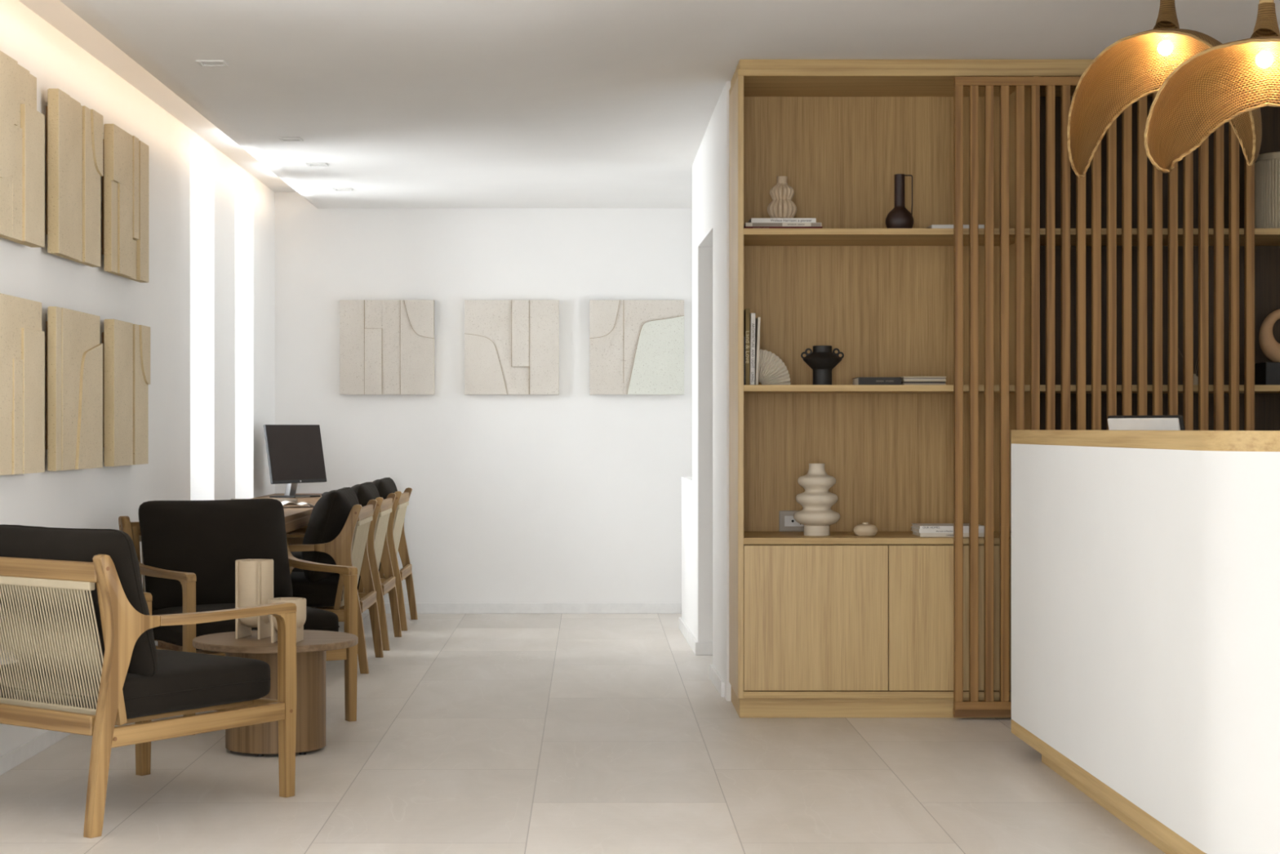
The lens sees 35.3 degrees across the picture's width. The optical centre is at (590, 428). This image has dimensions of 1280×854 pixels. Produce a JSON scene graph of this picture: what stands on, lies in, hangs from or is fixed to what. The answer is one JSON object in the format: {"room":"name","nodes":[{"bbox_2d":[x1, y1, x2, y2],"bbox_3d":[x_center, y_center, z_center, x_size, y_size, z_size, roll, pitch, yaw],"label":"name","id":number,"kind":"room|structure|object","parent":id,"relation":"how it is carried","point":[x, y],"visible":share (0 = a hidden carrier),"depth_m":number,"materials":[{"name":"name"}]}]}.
{"room":"lobby","nodes":[
{"label":"lobby","id":0,"kind":"room"},
{"bbox_2d":[0,0,275,756],"bbox_3d":[-2.110,-0.225,4.995,0.300,2.750,14.990,0,0,0],"label":"wall","id":1,"kind":"structure","parent":0,"point":[207,301],"depth_m":9.42,"materials":[{"name":"white paint"}]},
{"bbox_2d":[0,293,44,475],"bbox_3d":[-1.921,-0.141,6.622,0.078,0.585,0.625,0,0,0],"label":"relief panel","id":2,"kind":"object","parent":1,"relation":"attached to","point":[22,338],"visible":1,"depth_m":6.67,"materials":[{"name":"beige paint"}]},
{"bbox_2d":[0,50,44,247],"bbox_3d":[-1.921,-0.915,6.622,0.078,0.585,0.625,0,0,0],"label":"relief panel","id":3,"kind":"object","parent":1,"relation":"attached to","point":[22,127],"visible":1,"depth_m":6.69,"materials":[{"name":"beige paint"}]},
{"bbox_2d":[0,729,71,775],"bbox_3d":[-1.957,1.120,8.738,0.006,0.060,7.476,0,0,0],"label":"baseboard","id":4,"kind":"structure","parent":1,"relation":"attached to","point":[28,749],"depth_m":7.00,"materials":[{"name":"paint"}]},
{"bbox_2d":[46,306,102,471],"bbox_3d":[-1.923,-0.141,7.468,0.074,0.585,0.625,0,0,0],"label":"relief panel","id":5,"kind":"object","parent":1,"relation":"attached to","point":[74,351],"visible":1,"depth_m":7.38,"materials":[{"name":"beige paint"}]},
{"bbox_2d":[46,88,102,266],"bbox_3d":[-1.922,-0.915,7.468,0.076,0.585,0.625,0,0,0],"label":"relief panel","id":6,"kind":"object","parent":1,"relation":"attached to","point":[74,131],"visible":1,"depth_m":7.37,"materials":[{"name":"beige paint"}]},
{"bbox_2d":[102,124,148,282],"bbox_3d":[-1.922,-0.915,8.297,0.076,0.585,0.625,0,0,0],"label":"relief panel","id":7,"kind":"object","parent":1,"relation":"attached to","point":[125,178],"visible":1,"depth_m":8.18,"materials":[{"name":"beige paint"}]},
{"bbox_2d":[102,319,150,466],"bbox_3d":[-1.921,-0.141,8.297,0.077,0.585,0.625,0,0,0],"label":"relief panel","id":8,"kind":"object","parent":1,"relation":"attached to","point":[126,345],"visible":0.99,"depth_m":8.17,"materials":[{"name":"beige paint"}]},
{"bbox_2d":[17,0,296,191],"bbox_3d":[-1.917,-1.532,4.995,0.685,0.135,14.990,0,0,0],"label":"ceiling","id":9,"kind":"structure","parent":0,"point":[55,12],"depth_m":8.51,"materials":[{"name":"paint"}]},
{"bbox_2d":[275,191,692,603],"bbox_3d":[0.720,-0.225,12.615,5.960,2.750,0.250,0,0,0],"label":"wall","id":10,"kind":"structure","parent":0,"point":[574,495],"depth_m":12.49,"materials":[{"name":"white paint"}]},
{"bbox_2d":[339,299,434,394],"bbox_3d":[-1.259,-0.501,12.465,0.585,0.585,0.049,0,0,0],"label":"relief panel","id":11,"kind":"object","parent":10,"relation":"attached to","point":[387,347],"visible":1,"depth_m":12.45,"materials":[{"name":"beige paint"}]},
{"bbox_2d":[464,299,559,394],"bbox_3d":[-0.487,-0.500,12.466,0.585,0.585,0.048,0,0,0],"label":"relief panel","id":12,"kind":"object","parent":10,"relation":"attached to","point":[512,347],"visible":1,"depth_m":12.45,"materials":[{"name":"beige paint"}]},
{"bbox_2d":[361,603,681,613],"bbox_3d":[0.520,1.117,12.483,4.960,0.065,0.014,0,0,0],"label":"baseboard","id":13,"kind":"structure","parent":10,"relation":"attached to","point":[421,608],"depth_m":12.48,"materials":[{"name":"paint"}]},
{"bbox_2d":[589,300,684,394],"bbox_3d":[0.288,-0.500,12.466,0.585,0.586,0.048,0,0,0],"label":"relief panel","id":14,"kind":"object","parent":10,"relation":"attached to","point":[637,347],"visible":1,"depth_m":12.45,"materials":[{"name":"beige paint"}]},
{"bbox_2d":[0,613,1165,853],"bbox_3d":[0.820,1.200,4.995,6.360,0.100,15.590,0,0,0],"label":"floor","id":15,"kind":"structure","parent":0,"point":[473,733],"depth_m":6.62,"materials":[{"name":"tile"}]},
{"bbox_2d":[0,524,296,838],"bbox_3d":[-1.443,0.721,6.175,0.705,0.857,0.812,0,0,36],"label":"armchair","id":16,"kind":"object","parent":15,"relation":"on","point":[78,624],"visible":1,"depth_m":5.89,"materials":[{"name":"brown wood"}]},
{"bbox_2d":[0,524,157,675],"bbox_3d":[-1.553,0.514,6.024,0.623,0.441,0.259,0,0,36],"label":"cushion","id":17,"kind":"object","parent":16,"relation":"on","point":[46,638],"depth_m":5.87,"materials":[{"name":"fabric"}]},
{"bbox_2d":[0,648,270,719],"bbox_3d":[-1.419,0.782,6.207,0.615,0.147,0.632,0,0,36],"label":"seat cushion","id":18,"kind":"object","parent":16,"relation":"on","point":[180,682],"depth_m":5.99,"materials":[{"name":"fabric"}]},
{"bbox_2d":[118,497,357,734],"bbox_3d":[-1.427,0.721,8.055,0.705,0.857,0.812,0,0,-32],"label":"armchair","id":19,"kind":"object","parent":15,"relation":"on","point":[191,549],"visible":0.62,"depth_m":8.06,"materials":[{"name":"black fabric"}]},
{"bbox_2d":[139,498,292,609],"bbox_3d":[-1.526,0.514,8.213,0.623,0.441,0.259,0,0,-32],"label":"cushion","id":20,"kind":"object","parent":19,"relation":"on","point":[206,539],"depth_m":8.10,"materials":[{"name":"fabric"}]},
{"bbox_2d":[151,603,338,649],"bbox_3d":[-1.406,0.782,8.021,0.615,0.147,0.632,0,0,-32],"label":"seat cushion","id":21,"kind":"object","parent":19,"relation":"on","point":[317,619],"depth_m":7.87,"materials":[{"name":"fabric"}]},
{"bbox_2d":[157,493,322,653],"bbox_3d":[-1.679,0.777,10.745,0.559,0.745,3.489,0,0,0],"label":"desk","id":22,"kind":"object","parent":15,"relation":"on","point":[296,517],"visible":0.06,"depth_m":9.88,"materials":[{"name":"brown wood"}]},
{"bbox_2d":[231,498,297,505],"bbox_3d":[-1.720,0.389,10.600,0.350,0.033,0.033,0,0,3],"label":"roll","id":23,"kind":"object","parent":22,"relation":"on","point":[295,500],"visible":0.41,"depth_m":10.58,"materials":[{"name":"white paper"}]},
{"bbox_2d":[263,424,326,497],"bbox_3d":[-1.734,0.192,11.818,0.183,0.425,0.530,0,0,28],"label":"monitor","id":24,"kind":"object","parent":22,"relation":"on","point":[295,452],"visible":1,"depth_m":11.80,"materials":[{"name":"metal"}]},
{"bbox_2d":[280,500,314,506],"bbox_3d":[-1.540,0.390,10.317,0.240,0.030,0.180,0,0,-17],"label":"open book","id":25,"kind":"object","parent":22,"relation":"on","point":[285,502],"visible":0.7,"depth_m":10.29,"materials":[{"name":"white paper"}]},
{"bbox_2d":[192,629,358,756],"bbox_3d":[-1.126,0.950,7.200,0.585,0.400,0.585,0,0,0],"label":"side table","id":26,"kind":"object","parent":15,"relation":"on","point":[260,739],"visible":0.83,"depth_m":7.07,"materials":[{"name":"brown wood"}]},
{"bbox_2d":[235,558,273,639],"bbox_3d":[-1.205,0.612,7.215,0.136,0.277,0.136,0,0,13],"label":"vase","id":27,"kind":"object","parent":26,"relation":"on","point":[254,578],"visible":0.81,"depth_m":7.16,"materials":[{"name":"beige ceramic"}]},
{"bbox_2d":[268,597,306,642],"bbox_3d":[-1.066,0.675,7.075,0.132,0.150,0.132,0,0,6],"label":"vase","id":28,"kind":"object","parent":26,"relation":"on","point":[300,602],"visible":0.42,"depth_m":7.04,"materials":[{"name":"beige ceramic"}]},
{"bbox_2d":[286,487,383,673],"bbox_3d":[-1.446,0.721,9.770,0.812,0.857,0.705,0,0,0],"label":"armchair","id":29,"kind":"object","parent":15,"relation":"on","point":[336,533],"visible":0.62,"depth_m":9.48,"materials":[{"name":"brown wood"}]},
{"bbox_2d":[290,571,343,607],"bbox_3d":[-1.486,0.782,9.770,0.632,0.147,0.615,0,0,0],"label":"seat cushion","id":30,"kind":"object","parent":29,"relation":"on","point":[319,588],"depth_m":9.47,"materials":[{"name":"fabric"}]},
{"bbox_2d":[301,487,359,582],"bbox_3d":[-1.260,0.514,9.770,0.259,0.441,0.623,0,0,0],"label":"cushion","id":31,"kind":"object","parent":29,"relation":"on","point":[331,513],"depth_m":9.49,"materials":[{"name":"fabric"}]},
{"bbox_2d":[286,481,401,650],"bbox_3d":[-1.446,0.721,10.755,0.812,0.857,0.705,0,0,0],"label":"armchair","id":32,"kind":"object","parent":15,"relation":"on","point":[378,549],"visible":0.31,"depth_m":10.55,"materials":[{"name":"brown wood"}]},
{"bbox_2d":[292,558,360,589],"bbox_3d":[-1.486,0.782,10.755,0.632,0.147,0.615,0,0,0],"label":"seat cushion","id":33,"kind":"object","parent":32,"relation":"on","point":[295,569],"depth_m":10.45,"materials":[{"name":"fabric"}]},
{"bbox_2d":[350,481,379,506],"bbox_3d":[-1.260,0.514,10.755,0.259,0.441,0.623,0,0,0],"label":"cushion","id":34,"kind":"object","parent":32,"relation":"on","point":[366,491],"depth_m":10.50,"materials":[{"name":"fabric"}]},
{"bbox_2d":[286,477,417,631],"bbox_3d":[-1.446,0.721,11.765,0.812,0.857,0.705,0,0,0],"label":"armchair","id":35,"kind":"object","parent":15,"relation":"on","point":[396,536],"visible":0.32,"depth_m":11.54,"materials":[{"name":"brown wood"}]},
{"bbox_2d":[290,551,381,573],"bbox_3d":[-1.486,0.782,11.765,0.632,0.147,0.615,0,0,0],"label":"seat cushion","id":36,"kind":"object","parent":35,"relation":"on","point":[296,554],"depth_m":11.47,"materials":[{"name":"fabric"}]},
{"bbox_2d":[372,477,397,499],"bbox_3d":[-1.260,0.514,11.765,0.259,0.441,0.623,0,0,0],"label":"cushion","id":37,"kind":"object","parent":35,"relation":"on","point":[385,486],"depth_m":11.51,"materials":[{"name":"fabric"}]},
{"bbox_2d":[728,59,1279,717],"bbox_3d":[1.823,-0.156,8.255,2.475,2.612,0.570,0,0,0],"label":"tall cabinet","id":38,"kind":"object","parent":15,"relation":"on","point":[841,624],"visible":0.63,"depth_m":8.47,"materials":[{"name":"brown wood"}]},
{"bbox_2d":[743,336,745,384],"bbox_3d":[0.619,-0.270,8.180,0.008,0.196,0.200,0,0,0],"label":"book","id":39,"kind":"object","parent":38,"relation":"on","point":[744,336],"visible":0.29,"depth_m":8.08,"materials":[{"name":"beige paper"}]},
{"bbox_2d":[743,308,750,384],"bbox_3d":[0.633,-0.326,8.180,0.018,0.308,0.201,0,0,0],"label":"book","id":40,"kind":"object","parent":38,"relation":"on","point":[746,312],"visible":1,"depth_m":8.08,"materials":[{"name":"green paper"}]},
{"bbox_2d":[749,312,755,384],"bbox_3d":[0.653,-0.317,8.180,0.018,0.291,0.201,1,0,0],"label":"book","id":41,"kind":"object","parent":38,"relation":"on","point":[752,316],"visible":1,"depth_m":8.08,"materials":[{"name":"white paper"}]},
{"bbox_2d":[754,316,760,384],"bbox_3d":[0.674,-0.309,8.180,0.020,0.275,0.200,0,0,0],"label":"book","id":42,"kind":"object","parent":38,"relation":"on","point":[757,320],"visible":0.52,"depth_m":8.08,"materials":[{"name":"beige paper"}]},
{"bbox_2d":[759,349,791,384],"bbox_3d":[0.747,-0.247,8.140,0.130,0.145,0.018,0,0,0],"label":"fan","id":43,"kind":"object","parent":38,"relation":"on","point":[772,371],"visible":0.94,"depth_m":8.14,"materials":[{"name":"white paper"}]},
{"bbox_2d":[743,226,822,228],"bbox_3d":[0.774,-0.800,8.169,0.311,0.016,0.221,0,0,0],"label":"book","id":44,"kind":"object","parent":38,"relation":"on","point":[745,227],"visible":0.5,"depth_m":8.06,"materials":[{"name":"paper"}]},
{"bbox_2d":[743,222,821,227],"bbox_3d":[0.775,-0.816,8.169,0.305,0.016,0.211,0,0,0],"label":"book","id":45,"kind":"object","parent":44,"relation":"on","point":[745,224],"visible":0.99,"depth_m":8.06,"materials":[{"name":"beige paper"}]},
{"bbox_2d":[747,217,816,222],"bbox_3d":[0.775,-0.833,8.165,0.260,0.018,0.191,0,0,0],"label":"book","id":46,"kind":"object","parent":45,"relation":"on","point":[752,220],"visible":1,"depth_m":8.07,"materials":[{"name":"white paper"}]},
{"bbox_2d":[767,176,796,217],"bbox_3d":[0.775,-0.930,8.140,0.118,0.175,0.120,0,0,-39],"label":"ribbed vase","id":47,"kind":"object","parent":46,"relation":"on","point":[781,206],"visible":0.96,"depth_m":8.10,"materials":[{"name":"beige ceramic"}]},
{"bbox_2d":[778,510,804,531],"bbox_3d":[0.869,0.391,8.465,0.150,0.088,0.011,0,0,0],"label":"wall socket","id":48,"kind":"object","parent":38,"relation":"attached to","point":[787,522],"visible":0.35,"depth_m":8.46,"materials":[{"name":"grey plastic"}]},
{"bbox_2d":[793,463,839,535],"bbox_3d":[0.919,0.289,8.160,0.188,0.291,0.188,0,0,0],"label":"vase","id":49,"kind":"object","parent":38,"relation":"on","point":[816,515],"visible":1,"depth_m":8.11,"materials":[{"name":"beige ceramic"}]},
{"bbox_2d":[800,345,844,384],"bbox_3d":[0.939,-0.252,8.140,0.159,0.162,0.159,0,0,-42],"label":"vase","id":50,"kind":"object","parent":38,"relation":"on","point":[822,360],"visible":1,"depth_m":8.10,"materials":[{"name":"black ceramic"}]},
{"bbox_2d":[853,522,877,536],"bbox_3d":[1.111,0.408,8.120,0.098,0.054,0.098,0,0,0],"label":"vase","id":51,"kind":"object","parent":38,"relation":"on","point":[865,529],"visible":1,"depth_m":8.09,"materials":[{"name":"beige ceramic"}]},
{"bbox_2d":[852,377,901,384],"bbox_3d":[1.158,-0.188,8.149,0.171,0.032,0.201,0,0,0],"label":"book","id":52,"kind":"object","parent":38,"relation":"on","point":[858,380],"visible":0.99,"depth_m":8.05,"materials":[{"name":"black paper"}]},
{"bbox_2d":[885,173,913,228],"bbox_3d":[1.251,-0.909,8.140,0.114,0.235,0.114,0,0,0],"label":"bottle vase","id":53,"kind":"object","parent":38,"relation":"on","point":[899,217],"visible":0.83,"depth_m":8.12,"materials":[{"name":"black ceramic"}]},
{"bbox_2d":[912,530,984,536],"bbox_3d":[1.450,0.427,8.155,0.258,0.015,0.211,0,0,0],"label":"book","id":54,"kind":"object","parent":38,"relation":"on","point":[913,532],"visible":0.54,"depth_m":8.05,"materials":[{"name":"beige paper"}]},
{"bbox_2d":[911,526,984,533],"bbox_3d":[1.447,0.412,8.155,0.263,0.015,0.211,0,0,0],"label":"book","id":55,"kind":"object","parent":54,"relation":"on","point":[914,529],"visible":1,"depth_m":8.05,"materials":[{"name":"white paper"}]},
{"bbox_2d":[911,523,984,528],"bbox_3d":[1.449,0.398,8.155,0.259,0.013,0.211,0,0,0],"label":"book","id":56,"kind":"object","parent":55,"relation":"on","point":[920,526],"visible":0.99,"depth_m":8.05,"materials":[{"name":"white paper"}]},
{"bbox_2d":[931,227,984,228],"bbox_3d":[1.486,-0.800,8.220,0.213,0.016,0.201,0,0,0],"label":"book","id":57,"kind":"object","parent":38,"relation":"on","point":[931,228],"visible":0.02,"depth_m":8.12,"materials":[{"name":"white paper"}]},
{"bbox_2d":[926,224,984,228],"bbox_3d":[1.486,-0.815,8.224,0.213,0.014,0.200,0,0,0],"label":"book","id":58,"kind":"object","parent":57,"relation":"on","point":[931,225],"visible":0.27,"depth_m":8.12,"materials":[{"name":"white paper"}]},
{"bbox_2d":[1177,348,1198,384],"bbox_3d":[2.433,-0.272,8.150,0.127,0.200,0.036,0,0,0],"label":"diffuser","id":59,"kind":"object","parent":38,"relation":"on","point":[1195,377],"visible":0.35,"depth_m":8.14,"materials":[{"name":"brown glass"}]},
{"bbox_2d":[1193,373,1198,384],"bbox_3d":[2.446,-0.196,8.150,0.036,0.049,0.036,0,0,0],"label":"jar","id":60,"kind":"object","parent":59,"relation":"on","point":[1195,378],"depth_m":8.13,"materials":[{"name":"beige ceramic"}]},
{"bbox_2d":[1254,151,1279,228],"bbox_3d":[2.821,-0.951,8.170,0.244,0.319,0.244,0,0,0],"label":"vase","id":61,"kind":"object","parent":38,"relation":"on","point":[1267,166],"visible":0.75,"depth_m":8.10,"materials":[{"name":"beige ceramic"}]},
{"bbox_2d":[1254,309,1279,384],"bbox_3d":[2.815,-0.328,8.160,0.202,0.313,0.140,0,0,0],"label":"ring sculpture","id":62,"kind":"object","parent":38,"relation":"on","point":[1265,373],"visible":0.97,"depth_m":8.13,"materials":[{"name":"beige ceramic"}]},
{"bbox_3d":[1.340,-0.174,8.167,0.170,0.005,0.210,0,0,0],"label":"magazine","id":63,"kind":"object","parent":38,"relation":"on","visible":0},
{"bbox_2d":[901,382,945,384],"bbox_3d":[1.339,-0.179,8.170,0.170,0.005,0.210,0,0,0],"label":"magazine","id":64,"kind":"object","parent":63,"relation":"on","point":[901,383],"visible":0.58,"depth_m":8.07,"materials":[{"name":"beige paper"}]},
{"bbox_2d":[901,381,945,382],"bbox_3d":[1.340,-0.184,8.170,0.170,0.005,0.210,0,0,1],"label":"magazine","id":65,"kind":"object","parent":64,"relation":"on","point":[903,381],"visible":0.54,"depth_m":8.07,"materials":[{"name":"grey paper"}]},
{"bbox_2d":[901,380,946,382],"bbox_3d":[1.342,-0.190,8.166,0.170,0.005,0.210,0,0,0],"label":"magazine","id":66,"kind":"object","parent":65,"relation":"on","point":[901,380],"visible":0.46,"depth_m":8.06,"materials":[{"name":"white paper"}]},
{"bbox_2d":[901,378,946,380],"bbox_3d":[1.342,-0.195,8.173,0.170,0.005,0.210,0,0,0],"label":"magazine","id":67,"kind":"object","parent":66,"relation":"on","point":[903,379],"visible":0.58,"depth_m":8.07,"materials":[{"name":"beige paper"}]},
{"bbox_2d":[901,377,945,379],"bbox_3d":[1.339,-0.200,8.171,0.170,0.005,0.210,0,0,-1],"label":"magazine","id":68,"kind":"object","parent":67,"relation":"on","point":[901,378],"visible":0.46,"depth_m":8.07,"materials":[{"name":"white paper"}]},
{"bbox_2d":[901,376,946,377],"bbox_3d":[1.341,-0.205,8.169,0.170,0.005,0.210,0,0,-1],"label":"magazine","id":69,"kind":"object","parent":68,"relation":"on","point":[902,376],"visible":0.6,"depth_m":8.06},
{"bbox_2d":[953,76,1254,716],"bbox_3d":[2.022,-0.121,7.926,1.177,2.519,0.048,0,0,0],"label":"slatted screen","id":70,"kind":"object","parent":15,"relation":"on","point":[973,707],"visible":0.48,"depth_m":7.90,"materials":[{"name":"brown wood"}]},
{"bbox_2d":[1011,430,1279,853],"bbox_3d":[2.350,0.578,5.895,1.700,1.144,2.550,0,0,0],"label":"reception desk","id":71,"kind":"object","parent":15,"relation":"on","point":[1145,564],"depth_m":5.35,"materials":[{"name":"paint"}]},
{"bbox_2d":[1107,415,1184,430],"bbox_3d":[1.833,0.179,6.580,0.170,0.442,0.300,0,0,-35],"label":"screen","id":72,"kind":"object","parent":71,"relation":"on","point":[1115,422],"visible":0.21,"depth_m":6.54,"materials":[{"name":"white plastic"}]},
{"bbox_2d":[59,0,1279,208],"bbox_3d":[1.002,-1.430,4.995,5.395,0.130,14.990,0,0,0],"label":"ceiling","id":73,"kind":"structure","parent":0,"point":[406,104],"depth_m":7.72,"materials":[{"name":"paint"}]},
{"bbox_2d":[195,60,228,66],"bbox_3d":[-1.413,-1.362,7.510,0.104,0.006,0.104,0,0,0],"label":"recessed light","id":74,"kind":"object","parent":73,"relation":"in","point":[206,63],"visible":1,"depth_m":7.51,"materials":[{"name":"white plastic"}]},
{"bbox_2d":[277,137,302,141],"bbox_3d":[-1.413,-1.362,9.480,0.104,0.006,0.104,0,0,0],"label":"recessed light","id":75,"kind":"object","parent":73,"relation":"in","point":[282,139],"visible":1,"depth_m":9.48,"materials":[{"name":"white plastic"}]},
{"bbox_2d":[305,163,328,166],"bbox_3d":[-1.413,-1.362,10.400,0.104,0.006,0.104,0,0,0],"label":"recessed light","id":76,"kind":"object","parent":73,"relation":"in","point":[307,164],"visible":1,"depth_m":10.40,"materials":[{"name":"white plastic"}]},
{"bbox_2d":[332,187,352,191],"bbox_3d":[-1.413,-1.362,11.480,0.104,0.006,0.104,0,0,0],"label":"recessed light","id":77,"kind":"object","parent":73,"relation":"in","point":[334,188],"visible":1,"depth_m":11.46,"materials":[{"name":"white plastic"}]},
{"bbox_2d":[1066,0,1262,177],"bbox_3d":[1.813,-1.137,6.382,0.612,0.645,0.207,0,0,33],"label":"woven pendant","id":78,"kind":"object","parent":73,"relation":"hanging from","point":[1135,66],"visible":0.86,"depth_m":6.49,"materials":[{"name":"wicker"}]},
{"bbox_2d":[1144,0,1279,173],"bbox_3d":[1.867,-1.056,5.599,0.646,0.649,0.213,0,0,33],"label":"woven pendant","id":79,"kind":"object","parent":73,"relation":"hanging from","point":[1218,84],"visible":1,"depth_m":5.73,"materials":[{"name":"wicker"}]},
{"bbox_2d":[681,81,731,701],"bbox_3d":[0.649,-0.225,10.015,0.200,2.750,3.074,0,0,-1],"label":"wall","id":80,"kind":"structure","parent":0,"point":[705,494],"depth_m":9.62,"materials":[{"name":"white paint"}]},
{"bbox_2d":[679,617,724,697],"bbox_3d":[0.641,1.117,10.084,0.214,0.065,2.965,0,0,-1],"label":"baseboard","id":81,"kind":"structure","parent":80,"relation":"attached to","point":[699,648],"depth_m":10.19,"materials":[{"name":"paint"}]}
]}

